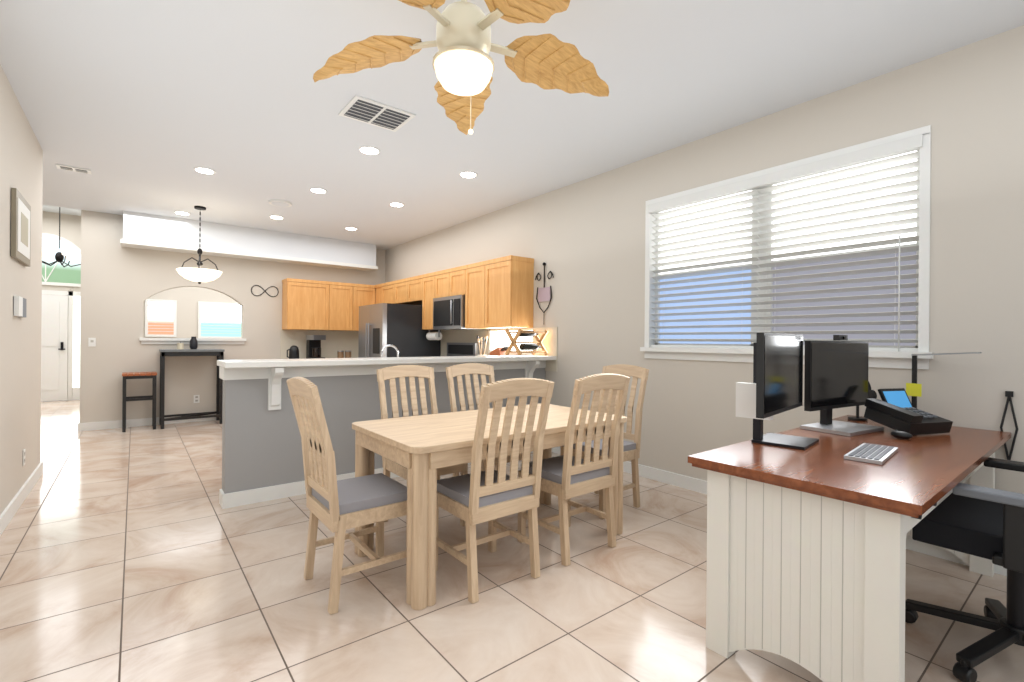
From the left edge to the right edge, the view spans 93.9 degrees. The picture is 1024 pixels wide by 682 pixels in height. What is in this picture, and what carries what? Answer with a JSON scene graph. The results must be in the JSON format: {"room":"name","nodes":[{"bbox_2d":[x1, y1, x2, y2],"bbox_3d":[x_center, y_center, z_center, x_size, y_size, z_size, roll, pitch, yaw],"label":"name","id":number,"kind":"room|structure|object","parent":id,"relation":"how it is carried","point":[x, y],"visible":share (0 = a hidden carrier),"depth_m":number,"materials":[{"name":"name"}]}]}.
{"room":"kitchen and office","nodes":[
{"label":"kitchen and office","id":0,"kind":"room"},
{"bbox_2d":[0,64,42,514],"bbox_3d":[-5.064,-0.640,2.368,3.680,3.700,16.400,0,0,-38],"label":"wall","id":1,"kind":"structure","parent":0,"point":[21,160],"depth_m":3.51,"materials":[{"name":"beige paint"}]},
{"bbox_2d":[14,296,26,316],"bbox_3d":[-3.530,-0.245,3.417,0.025,0.142,0.459,0,0,-38],"label":"thermostat","id":2,"kind":"object","parent":1,"relation":"attached to","point":[19,306],"visible":0.96,"depth_m":3.39,"materials":[{"name":"white plastic"}]},
{"bbox_2d":[11,188,30,266],"bbox_3d":[-3.585,-0.813,3.497,0.030,0.470,0.580,0,0,-38],"label":"picture frame","id":3,"kind":"object","parent":1,"relation":"attached to","point":[20,229],"visible":0.98,"depth_m":3.39,"materials":[{"name":"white paper"}]},
{"bbox_2d":[23,449,24,465],"bbox_3d":[-3.776,0.900,3.700,0.008,0.118,0.075,0,0,-38],"label":"outlet","id":4,"kind":"object","parent":1,"relation":"attached to","point":[23,457],"visible":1,"depth_m":3.68,"materials":[{"name":"white plastic"}]},
{"bbox_2d":[0,395,1006,575],"bbox_3d":[-3.219,1.172,3.677,7.920,0.105,16.150,0,0,-38],"label":"baseboard","id":5,"kind":"structure","parent":1,"relation":"attached to","point":[239,498],"depth_m":3.81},
{"bbox_2d":[42,211,80,394],"bbox_3d":[-9.892,-0.678,8.781,3.750,3.700,0.150,0,0,-38],"label":"wall","id":6,"kind":"structure","parent":0,"point":[70,228],"depth_m":9.48,"materials":[{"name":"beige paint"}]},
{"bbox_2d":[41,290,80,401],"bbox_3d":[-9.064,0.093,9.274,1.370,2.168,0.102,0,0,-38],"label":"front door","id":7,"kind":"structure","parent":6,"relation":"in","point":[56,343],"depth_m":9.38,"materials":[{"name":"wood"}]},
{"bbox_2d":[42,233,80,286],"bbox_3d":[-9.073,-1.595,9.301,1.480,1.007,0.028,0,0,-38],"label":"window","id":8,"kind":"structure","parent":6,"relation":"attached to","point":[57,274],"depth_m":9.42,"materials":[{"name":"white glass"}]},
{"bbox_2d":[72,296,80,399],"bbox_3d":[-8.690,0.141,9.614,0.210,2.078,0.028,0,0,-38],"label":"sidelight","id":9,"kind":"object","parent":6,"relation":"attached to","point":[76,349],"visible":0.64,"depth_m":9.58,"materials":[{"name":"white glass"}]},
{"bbox_2d":[42,205,80,215],"bbox_3d":[-8.557,-2.247,7.105,3.750,0.740,4.620,0,0,-38],"label":"ceiling","id":10,"kind":"structure","parent":0,"point":[55,209],"depth_m":9.22,"materials":[{"name":"white paint"}]},
{"bbox_2d":[42,207,80,266],"bbox_3d":[-7.973,-1.918,8.473,0.729,1.189,0.767,0,0,-38],"label":"chandelier","id":11,"kind":"object","parent":10,"relation":"hanging from","point":[59,257],"visible":0.73,"depth_m":8.44,"materials":[{"name":"metal"}]},
{"bbox_2d":[143,287,236,337],"bbox_3d":[-6.571,-0.282,10.960,4.170,2.960,0.150,0,0,-38],"label":"wall","id":12,"kind":"structure","parent":0,"point":[187,298],"depth_m":10.45,"materials":[{"name":"beige paint"}]},
{"bbox_2d":[145,299,176,336],"bbox_3d":[-7.449,-0.483,10.146,0.540,0.790,0.030,0,0,-38],"label":"window","id":13,"kind":"structure","parent":12,"relation":"in","point":[160,318],"depth_m":10.15,"materials":[{"name":"white glass"}]},
{"bbox_2d":[198,301,241,338],"bbox_3d":[-6.440,-0.461,10.942,1.250,0.820,0.030,0,0,-38],"label":"window","id":14,"kind":"structure","parent":12,"relation":"in","point":[219,320],"depth_m":10.81,"materials":[{"name":"white glass"}]},
{"bbox_2d":[80,210,384,422],"bbox_3d":[-4.139,-0.263,7.784,4.290,2.960,0.150,0,0,-38],"label":"wall","id":15,"kind":"structure","parent":0,"point":[119,284],"depth_m":6.85,"materials":[{"name":"beige paint"}]},
{"bbox_2d":[88,338,95,346],"bbox_3d":[-5.680,0.015,6.465,0.075,0.118,0.010,0,0,-38],"label":"light switch","id":16,"kind":"object","parent":15,"relation":"attached to","point":[91,342],"visible":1,"depth_m":6.46,"materials":[{"name":"white plastic"}]},
{"bbox_2d":[139,338,245,343],"bbox_3d":[-4.804,0.002,7.248,1.335,0.090,0.230,0,0,-38],"label":"window sill","id":17,"kind":"structure","parent":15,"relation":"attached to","point":[187,341],"depth_m":7.12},
{"bbox_2d":[194,395,199,402],"bbox_3d":[-4.753,0.873,7.203,0.075,0.118,0.008,0,0,-38],"label":"outlet","id":18,"kind":"object","parent":15,"relation":"attached to","point":[196,398],"visible":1,"depth_m":7.20,"materials":[{"name":"white plastic"}]},
{"bbox_2d":[251,285,278,296],"bbox_3d":[-4.016,-0.812,7.772,0.410,0.180,0.012,0,0,-38],"label":"sign","id":19,"kind":"object","parent":15,"relation":"attached to","point":[264,291],"visible":1,"depth_m":7.75,"materials":[{"name":"metal"}]},
{"bbox_2d":[282,279,333,330],"bbox_3d":[-3.429,-0.587,8.022,0.714,0.800,0.347,0,0,-38],"label":"upper cabinet","id":20,"kind":"object","parent":15,"relation":"attached to","point":[306,304],"depth_m":7.87,"materials":[{"name":"brown wood"}]},
{"bbox_2d":[280,330,358,358],"bbox_3d":[-3.129,0.065,8.479,1.800,0.499,0.012,0,0,-38],"label":"backsplash","id":21,"kind":"structure","parent":15,"relation":"attached to","point":[333,343],"depth_m":8.37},
{"bbox_2d":[334,283,357,330],"bbox_3d":[-3.036,-0.584,8.332,0.523,0.800,0.347,0,0,-38],"label":"upper cabinet","id":22,"kind":"object","parent":15,"relation":"attached to","point":[345,294],"depth_m":8.26,"materials":[{"name":"brown wood"}]},
{"bbox_2d":[358,284,369,330],"bbox_3d":[-2.740,-0.582,8.566,0.469,0.800,0.347,0,0,-38],"label":"upper cabinet","id":23,"kind":"object","parent":15,"relation":"attached to","point":[363,289],"depth_m":8.44,"materials":[{"name":"brown wood"}]},
{"bbox_2d":[0,400,1023,681],"bbox_3d":[-3.239,1.275,3.822,8.070,0.100,16.400,0,0,-38],"label":"floor","id":24,"kind":"structure","parent":0,"point":[134,554],"depth_m":2.35,"materials":[{"name":"tile"}]},
{"bbox_2d":[122,372,156,431],"bbox_3d":[-5.128,0.824,6.582,0.374,0.770,0.380,0,0,-38],"label":"stool","id":25,"kind":"object","parent":24,"relation":"on","point":[137,375],"visible":1,"depth_m":6.47,"materials":[{"name":"black metal"}]},
{"bbox_2d":[159,349,224,428],"bbox_3d":[-4.663,0.667,6.962,0.760,1.090,0.440,0,0,-38],"label":"console table","id":26,"kind":"object","parent":24,"relation":"on","point":[219,353],"visible":1,"depth_m":6.87,"materials":[{"name":"black metal"}]},
{"bbox_2d":[177,342,183,348],"bbox_3d":[-4.774,0.065,6.883,0.078,0.110,0.080,0,0,-38],"label":"candle","id":27,"kind":"object","parent":26,"relation":"on","point":[180,345],"visible":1,"depth_m":6.85,"materials":[{"name":"wax"}]},
{"bbox_2d":[190,337,197,348],"bbox_3d":[-4.660,0.028,6.998,0.100,0.185,0.097,0,0,-38],"label":"vase","id":28,"kind":"object","parent":26,"relation":"on","point":[193,343],"visible":1,"depth_m":6.96,"materials":[{"name":"black ceramic"}]},
{"bbox_2d":[286,377,406,614],"bbox_3d":[-0.824,0.709,2.437,0.524,1.069,0.440,0,0,-38],"label":"end chair","id":29,"kind":"object","parent":24,"relation":"on","point":[339,508],"visible":0.94,"depth_m":2.33,"materials":[{"name":"brown wood"}]},
{"bbox_2d":[222,368,545,493],"bbox_3d":[-0.914,0.725,4.577,3.188,1.035,0.150,0,0,-38],"label":"wall","id":30,"kind":"structure","parent":24,"relation":"on","point":[261,445],"depth_m":3.81,"materials":[{"name":"grey paint"}]},
{"bbox_2d":[219,360,545,409],"bbox_3d":[-0.892,0.376,4.542,3.199,0.335,0.410,0,0,-38],"label":"trim","id":31,"kind":"structure","parent":30,"relation":"attached to","point":[274,376],"depth_m":3.90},
{"bbox_2d":[217,355,555,368],"bbox_3d":[-0.891,0.180,4.528,3.217,0.045,0.430,0,0,-38],"label":"bar","id":32,"kind":"object","parent":30,"relation":"on","point":[256,363],"visible":1,"depth_m":4.05,"materials":[{"name":"white stone"}]},
{"bbox_2d":[505,329,548,355],"bbox_3d":[0.168,0.015,5.306,0.238,0.290,0.462,0,0,44],"label":"wine rack","id":33,"kind":"object","parent":32,"relation":"on","point":[526,333],"visible":1,"depth_m":5.22,"materials":[{"name":"brown wood"}]},
{"bbox_2d":[358,303,440,357],"bbox_3d":[-1.777,0.348,7.417,0.990,1.773,0.920,0,0,-38],"label":"fridge","id":34,"kind":"object","parent":24,"relation":"on","point":[398,326],"visible":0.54,"depth_m":7.03,"materials":[{"name":"grey metal"}]},
{"bbox_2d":[376,365,467,525],"bbox_3d":[-0.630,0.710,3.307,0.440,1.069,0.524,0,0,-38],"label":"chair","id":35,"kind":"object","parent":24,"relation":"on","point":[401,373],"visible":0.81,"depth_m":3.41,"materials":[{"name":"brown wood"}]},
{"bbox_2d":[447,343,480,355],"bbox_3d":[-0.924,0.632,6.576,0.691,1.218,0.740,0,0,-38],"label":"range","id":36,"kind":"object","parent":24,"relation":"on","point":[462,349],"visible":0.02,"depth_m":6.66,"materials":[{"name":"silver metal"}]},
{"bbox_2d":[446,363,530,476],"bbox_3d":[-0.190,0.714,3.654,0.440,1.069,0.524,0,0,-38],"label":"chair","id":37,"kind":"object","parent":24,"relation":"on","point":[458,371],"visible":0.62,"depth_m":3.77,"materials":[{"name":"brown wood"}]},
{"bbox_2d":[352,403,626,609],"bbox_3d":[-0.098,0.869,2.980,1.550,0.760,0.850,0,0,-38],"label":"dining table","id":38,"kind":"object","parent":24,"relation":"on","point":[422,449],"visible":0.71,"depth_m":2.46,"materials":[{"name":"brown wood"}]},
{"bbox_2d":[436,378,553,603],"bbox_3d":[-0.117,0.715,2.528,0.440,1.069,0.524,0,0,-38],"label":"chair","id":39,"kind":"object","parent":24,"relation":"on","point":[477,495],"visible":0.9,"depth_m":2.40,"materials":[{"name":"brown wood"}]},
{"bbox_2d":[518,373,629,565],"bbox_3d":[0.370,0.718,2.913,0.440,1.069,0.524,0,0,-38],"label":"chair","id":40,"kind":"object","parent":24,"relation":"on","point":[567,476],"visible":1,"depth_m":2.77,"materials":[{"name":"brown wood"}]},
{"bbox_2d":[560,364,648,518],"bbox_3d":[0.714,0.721,3.690,0.524,1.069,0.440,0,0,-38],"label":"end chair","id":41,"kind":"object","parent":24,"relation":"on","point":[631,451],"visible":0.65,"depth_m":3.64,"materials":[{"name":"brown wood"}]},
{"bbox_2d":[688,415,1010,681],"bbox_3d":[1.702,0.873,2.273,1.900,0.780,0.750,0,0,-38],"label":"desk","id":42,"kind":"object","parent":24,"relation":"on","point":[806,558],"visible":0.79,"depth_m":1.73,"materials":[{"name":"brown wood"}]},
{"bbox_2d":[736,333,818,449],"bbox_3d":[1.258,0.222,2.266,0.275,0.512,0.612,0,0,45],"label":"monitor","id":43,"kind":"object","parent":42,"relation":"on","point":[775,387],"visible":1,"depth_m":2.21,"materials":[{"name":"plastic"}]},
{"bbox_2d":[800,335,883,436],"bbox_3d":[1.802,0.225,2.609,0.612,0.516,0.250,0,0,-30],"label":"monitor","id":44,"kind":"object","parent":42,"relation":"on","point":[835,374],"visible":0.96,"depth_m":2.58,"materials":[{"name":"black plastic"}]},
{"bbox_2d":[848,381,876,420],"bbox_3d":[2.131,0.346,2.946,0.200,0.279,0.100,0,0,-8],"label":"headset","id":45,"kind":"object","parent":42,"relation":"on","point":[872,393],"visible":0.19,"depth_m":2.94,"materials":[{"name":"black plastic"}]},
{"bbox_2d":[844,443,897,464],"bbox_3d":[1.522,0.472,2.021,0.360,0.017,0.125,0,0,-43],"label":"keyboard","id":46,"kind":"object","parent":42,"relation":"on","point":[873,453],"visible":1,"depth_m":1.97,"materials":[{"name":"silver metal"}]},
{"bbox_2d":[890,430,912,438],"bbox_3d":[1.926,0.463,2.365,0.057,0.041,0.096,0,0,-23],"label":"mouse","id":47,"kind":"object","parent":42,"relation":"on","point":[900,434],"visible":1,"depth_m":2.35,"materials":[{"name":"black plastic"}]},
{"bbox_2d":[864,388,952,434],"bbox_3d":[2.130,0.374,2.576,0.300,0.213,0.254,0,0,-16],"label":"desk phone","id":48,"kind":"object","parent":42,"relation":"on","point":[894,408],"visible":1,"depth_m":2.52,"materials":[{"name":"black plastic"}]},
{"bbox_2d":[906,352,980,407],"bbox_3d":[2.423,0.273,2.724,0.150,0.430,0.365,0,0,-28],"label":"desk lamp","id":49,"kind":"object","parent":42,"relation":"on","point":[914,389],"visible":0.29,"depth_m":2.81,"materials":[{"name":"black plastic"}]},
{"bbox_2d":[905,457,1023,681],"bbox_3d":[2.007,0.639,1.873,0.745,1.248,0.768,0,0,-38],"label":"office chair","id":50,"kind":"object","parent":24,"relation":"on","point":[982,522],"visible":0.9,"depth_m":1.85,"materials":[{"name":"black plastic"}]},
{"bbox_3d":[-3.182,0.770,8.023,1.160,0.910,0.630,0,0,-38],"label":"base cabinet","id":51,"kind":"object","parent":24,"relation":"on","visible":0},
{"bbox_2d":[287,345,298,358],"bbox_3d":[-3.541,0.191,7.719,0.160,0.240,0.210,0,0,32],"label":"kettle","id":52,"kind":"object","parent":51,"relation":"on","point":[293,350],"visible":0.92,"depth_m":7.68,"materials":[{"name":"black plastic"}]},
{"bbox_2d":[306,335,325,358],"bbox_3d":[-3.258,0.108,7.941,0.260,0.410,0.210,0,0,42],"label":"coffee maker","id":53,"kind":"object","parent":51,"relation":"on","point":[313,346],"visible":0.96,"depth_m":7.90,"materials":[{"name":"black plastic"}]},
{"bbox_2d":[337,350,345,357],"bbox_3d":[-2.946,0.240,8.213,0.105,0.151,0.108,0,0,-38],"label":"jar","id":54,"kind":"object","parent":51,"relation":"on","point":[340,354],"depth_m":8.17,"materials":[{"name":"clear glass"}]},
{"bbox_2d":[345,350,350,357],"bbox_3d":[-2.844,0.241,8.294,0.105,0.151,0.108,0,0,-38],"label":"jar","id":55,"kind":"object","parent":51,"relation":"on","point":[348,352],"depth_m":8.25,"materials":[{"name":"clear glass"}]},
{"bbox_3d":[-1.352,0.784,4.737,2.360,0.910,0.637,0,0,-38],"label":"base cabinet","id":56,"kind":"object","parent":24,"relation":"on","visible":0},
{"bbox_2d":[381,345,398,356],"bbox_3d":[-1.233,0.183,5.016,0.307,0.292,0.056,0,0,-38],"label":"faucet","id":57,"kind":"object","parent":56,"relation":"on","point":[386,346],"visible":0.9,"depth_m":4.97,"materials":[{"name":"silver metal"}]},
{"bbox_3d":[-0.312,0.793,5.861,0.646,0.910,1.112,0,0,-38],"label":"base cabinet","id":58,"kind":"object","parent":24,"relation":"on","visible":0},
{"bbox_2d":[476,335,487,355],"bbox_3d":[-0.383,0.132,6.131,0.159,0.408,0.127,0,0,-38],"label":"utensil crock","id":59,"kind":"object","parent":58,"relation":"on","point":[481,353],"visible":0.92,"depth_m":6.12,"materials":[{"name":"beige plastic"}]},
{"bbox_2d":[490,347,507,355],"bbox_3d":[-0.144,0.199,5.828,0.110,0.267,0.296,0,0,-38],"label":"knife block","id":60,"kind":"object","parent":58,"relation":"on","point":[499,351],"visible":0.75,"depth_m":5.78,"materials":[{"name":"brown wood"}]},
{"bbox_2d":[0,0,1023,249],"bbox_3d":[-3.075,-1.784,3.645,8.070,0.100,15.950,0,0,-38],"label":"ceiling","id":61,"kind":"structure","parent":0,"point":[142,106],"depth_m":3.33,"materials":[{"name":"white paint"}]},
{"bbox_2d":[56,164,91,173],"bbox_3d":[-4.431,-1.734,4.837,0.260,0.021,0.140,0,0,-38],"label":"ceiling vent","id":62,"kind":"object","parent":61,"relation":"in","point":[74,169],"visible":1,"depth_m":4.82,"materials":[{"name":"white metal"}]},
{"bbox_2d":[174,211,189,214],"bbox_3d":[-4.490,-1.740,6.510,0.186,0.012,0.186,0,0,-38],"label":"recessed light","id":63,"kind":"object","parent":61,"relation":"in","point":[181,213],"visible":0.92,"depth_m":6.50,"materials":[{"name":"white"}]},
{"bbox_2d":[176,206,221,283],"bbox_3d":[-4.059,-1.240,6.216,0.510,1.003,0.510,0,0,-38],"label":"pendant light","id":64,"kind":"object","parent":61,"relation":"hanging from","point":[199,275],"visible":1,"depth_m":6.12,"materials":[{"name":"glass"}]},
{"bbox_2d":[194,167,215,173],"bbox_3d":[-3.119,-1.729,4.853,0.186,0.012,0.186,0,0,-38],"label":"recessed light","id":65,"kind":"object","parent":61,"relation":"in","point":[204,170],"visible":1,"depth_m":4.83,"materials":[{"name":"white plastic"}]},
{"bbox_2d":[120,211,377,270],"bbox_3d":[-3.925,-1.520,7.622,3.580,0.438,0.353,0,0,-38],"label":"bulkhead","id":66,"kind":"object","parent":61,"relation":"attached to","point":[154,232],"visible":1,"depth_m":7.29,"materials":[{"name":"white paint"}]},
{"bbox_2d":[269,215,283,218],"bbox_3d":[-3.295,-1.730,6.689,0.186,0.012,0.186,0,0,-38],"label":"recessed light","id":67,"kind":"object","parent":61,"relation":"in","point":[275,217],"visible":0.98,"depth_m":6.67,"materials":[{"name":"white"}]},
{"bbox_2d":[269,199,291,206],"bbox_3d":[-2.895,-1.718,5.973,0.260,0.029,0.260,0,0,-38],"label":"ceiling speaker","id":68,"kind":"object","parent":61,"relation":"attached to","point":[278,203],"visible":1,"depth_m":5.92,"materials":[{"name":"white paint"}]},
{"bbox_2d":[309,188,326,192],"bbox_3d":[-2.220,-1.722,5.474,0.186,0.012,0.186,0,0,-38],"label":"recessed light","id":69,"kind":"object","parent":61,"relation":"in","point":[318,190],"visible":0.96,"depth_m":5.45,"materials":[{"name":"white plastic"}]},
{"bbox_2d":[345,227,356,229],"bbox_3d":[-2.470,-1.724,7.340,0.186,0.012,0.186,0,0,-38],"label":"recessed light","id":70,"kind":"object","parent":61,"relation":"in","point":[350,228],"visible":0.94,"depth_m":7.30,"materials":[{"name":"white"}]},
{"bbox_2d":[359,146,379,154],"bbox_3d":[-1.282,-1.714,4.303,0.186,0.012,0.186,0,0,-38],"label":"recessed light","id":71,"kind":"object","parent":61,"relation":"in","point":[370,150],"visible":0.98,"depth_m":4.29,"materials":[{"name":"white plastic"}]},
{"bbox_2d":[338,95,415,131],"bbox_3d":[-1.021,-1.707,3.617,0.460,0.021,0.360,0,0,-38],"label":"ceiling vent","id":72,"kind":"object","parent":61,"relation":"in","point":[369,111],"visible":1,"depth_m":3.59,"materials":[{"name":"white metal"}]},
{"bbox_2d":[389,202,403,206],"bbox_3d":[-1.451,-1.716,6.017,0.186,0.012,0.186,0,0,-38],"label":"recessed light","id":73,"kind":"object","parent":61,"relation":"in","point":[396,204],"visible":0.96,"depth_m":5.99,"materials":[{"name":"white plastic"}]},
{"bbox_2d":[313,0,608,134],"bbox_3d":[-0.169,-1.308,2.063,1.433,0.807,1.381,0,0,-38],"label":"ceiling fan","id":74,"kind":"object","parent":61,"relation":"hanging from","point":[463,64],"visible":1,"depth_m":2.13,"materials":[{"name":"brown wood"}]},
{"bbox_2d":[459,171,476,177],"bbox_3d":[-0.449,-1.708,4.910,0.186,0.012,0.186,0,0,-38],"label":"recessed light","id":75,"kind":"object","parent":61,"relation":"in","point":[467,174],"visible":0.98,"depth_m":4.89,"materials":[{"name":"white"}]},
{"bbox_2d":[385,25,1023,493],"bbox_3d":[0.021,-0.230,6.099,0.150,2.960,15.950,0,0,-38],"label":"wall","id":76,"kind":"structure","parent":0,"point":[583,239],"depth_m":3.39,"materials":[{"name":"beige paint"}]},
{"bbox_2d":[370,284,381,304],"bbox_3d":[-2.234,-0.578,8.516,0.391,0.800,0.399,0,0,-38],"label":"upper cabinet","id":77,"kind":"object","parent":76,"relation":"attached to","point":[376,291],"depth_m":8.53,"materials":[{"name":"brown wood"}]},
{"bbox_2d":[382,283,401,303],"bbox_3d":[-1.967,-0.575,8.214,0.347,0.800,0.516,0,0,-38],"label":"upper cabinet","id":78,"kind":"object","parent":76,"relation":"attached to","point":[387,288],"depth_m":8.12,"materials":[{"name":"brown wood"}]},
{"bbox_2d":[394,279,421,304],"bbox_3d":[-1.638,-0.793,7.800,0.347,0.360,0.539,0,0,-38],"label":"upper cabinet","id":79,"kind":"object","parent":76,"relation":"attached to","point":[399,285],"depth_m":7.76,"materials":[{"name":"brown wood"}]},
{"bbox_2d":[406,275,421,302],"bbox_3d":[-1.374,-0.791,7.466,0.347,0.360,0.549,0,0,-38],"label":"upper cabinet","id":80,"kind":"object","parent":76,"relation":"attached to","point":[413,287],"depth_m":7.37,"materials":[{"name":"brown wood"}]},
{"bbox_2d":[422,272,433,329],"bbox_3d":[-1.088,-0.569,7.101,0.347,0.800,0.380,0,0,-38],"label":"upper cabinet","id":81,"kind":"object","parent":76,"relation":"attached to","point":[427,280],"depth_m":7.03,"materials":[{"name":"brown wood"}]},
{"bbox_2d":[426,330,441,339],"bbox_3d":[-1.150,-0.090,7.056,0.118,0.156,0.310,0,0,-38],"label":"paper towel","id":82,"kind":"object","parent":81,"relation":"hanging from","point":[433,335],"visible":0.92,"depth_m":6.97,"materials":[{"name":"white paper"}]},
{"bbox_2d":[434,271,445,297],"bbox_3d":[-0.827,-0.787,6.772,0.347,0.360,0.459,0,0,-38],"label":"upper cabinet","id":83,"kind":"object","parent":76,"relation":"attached to","point":[439,276],"depth_m":6.74,"materials":[{"name":"brown wood"}]},
{"bbox_2d":[446,267,461,296],"bbox_3d":[-0.615,-0.785,6.504,0.347,0.360,0.459,0,0,-38],"label":"upper cabinet","id":84,"kind":"object","parent":76,"relation":"attached to","point":[453,277],"depth_m":6.44,"materials":[{"name":"brown wood"}]},
{"bbox_2d":[433,295,476,329],"bbox_3d":[-0.756,-0.381,6.613,0.426,0.441,0.750,0,0,-38],"label":"microwave","id":85,"kind":"object","parent":84,"relation":"attached to","point":[448,312],"visible":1,"depth_m":6.45,"materials":[{"name":"silver metal"}]},
{"bbox_2d":[440,329,487,355],"bbox_3d":[-1.369,0.079,7.718,0.019,0.499,3.380,0,0,-38],"label":"backsplash","id":86,"kind":"structure","parent":76,"relation":"attached to","point":[448,336],"depth_m":6.91,"materials":[{"name":"beige tile"}]},
{"bbox_2d":[462,263,481,328],"bbox_3d":[-0.319,-0.563,6.126,0.347,0.800,0.504,0,0,-38],"label":"upper cabinet","id":87,"kind":"object","parent":76,"relation":"attached to","point":[472,273],"depth_m":6.08,"materials":[{"name":"brown wood"}]},
{"bbox_2d":[482,255,533,328],"bbox_3d":[-0.058,-0.560,5.796,0.347,0.800,0.574,0,0,-38],"label":"upper cabinet","id":88,"kind":"object","parent":76,"relation":"attached to","point":[498,293],"depth_m":5.62,"materials":[{"name":"brown wood"}]},
{"bbox_2d":[488,328,532,354],"bbox_3d":[0.144,-0.001,5.912,0.135,0.465,1.460,0,0,-38],"label":"backsplash","id":89,"kind":"structure","parent":76,"relation":"in","point":[503,339],"depth_m":6.31,"materials":[{"name":"white tile"}]},
{"bbox_2d":[535,262,553,312],"bbox_3d":[0.368,-0.547,5.512,0.040,0.720,0.316,0,0,-38],"label":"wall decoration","id":90,"kind":"object","parent":76,"relation":"attached to","point":[543,294],"visible":0.88,"depth_m":5.51,"materials":[{"name":"metal"}]},
{"bbox_2d":[533,327,557,371],"bbox_3d":[0.377,0.092,5.513,0.011,0.499,0.415,0,0,-38],"label":"backsplash","id":91,"kind":"structure","parent":76,"relation":"attached to","point":[550,342],"depth_m":5.43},
{"bbox_2d":[640,125,933,368],"bbox_3d":[1.897,-0.590,3.667,0.175,1.710,2.330,0,0,-38],"label":"window","id":92,"kind":"structure","parent":76,"relation":"in","point":[890,359],"depth_m":3.48,"materials":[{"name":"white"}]},
{"bbox_2d":[647,134,922,351],"bbox_3d":[1.881,-0.578,3.654,0.095,1.335,1.950,0,0,-38],"label":"blinds","id":93,"kind":"object","parent":92,"relation":"attached to","point":[889,149],"visible":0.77,"depth_m":3.43,"materials":[{"name":"white plastic"}]},
{"bbox_2d":[1000,391,1017,459],"bbox_3d":[2.686,0.464,2.582,0.014,0.385,0.070,0,0,-38],"label":"hanging cord","id":94,"kind":"object","parent":76,"relation":"attached to","point":[1009,394],"visible":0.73,"depth_m":2.58,"materials":[{"name":"black plastic"}]}
]}

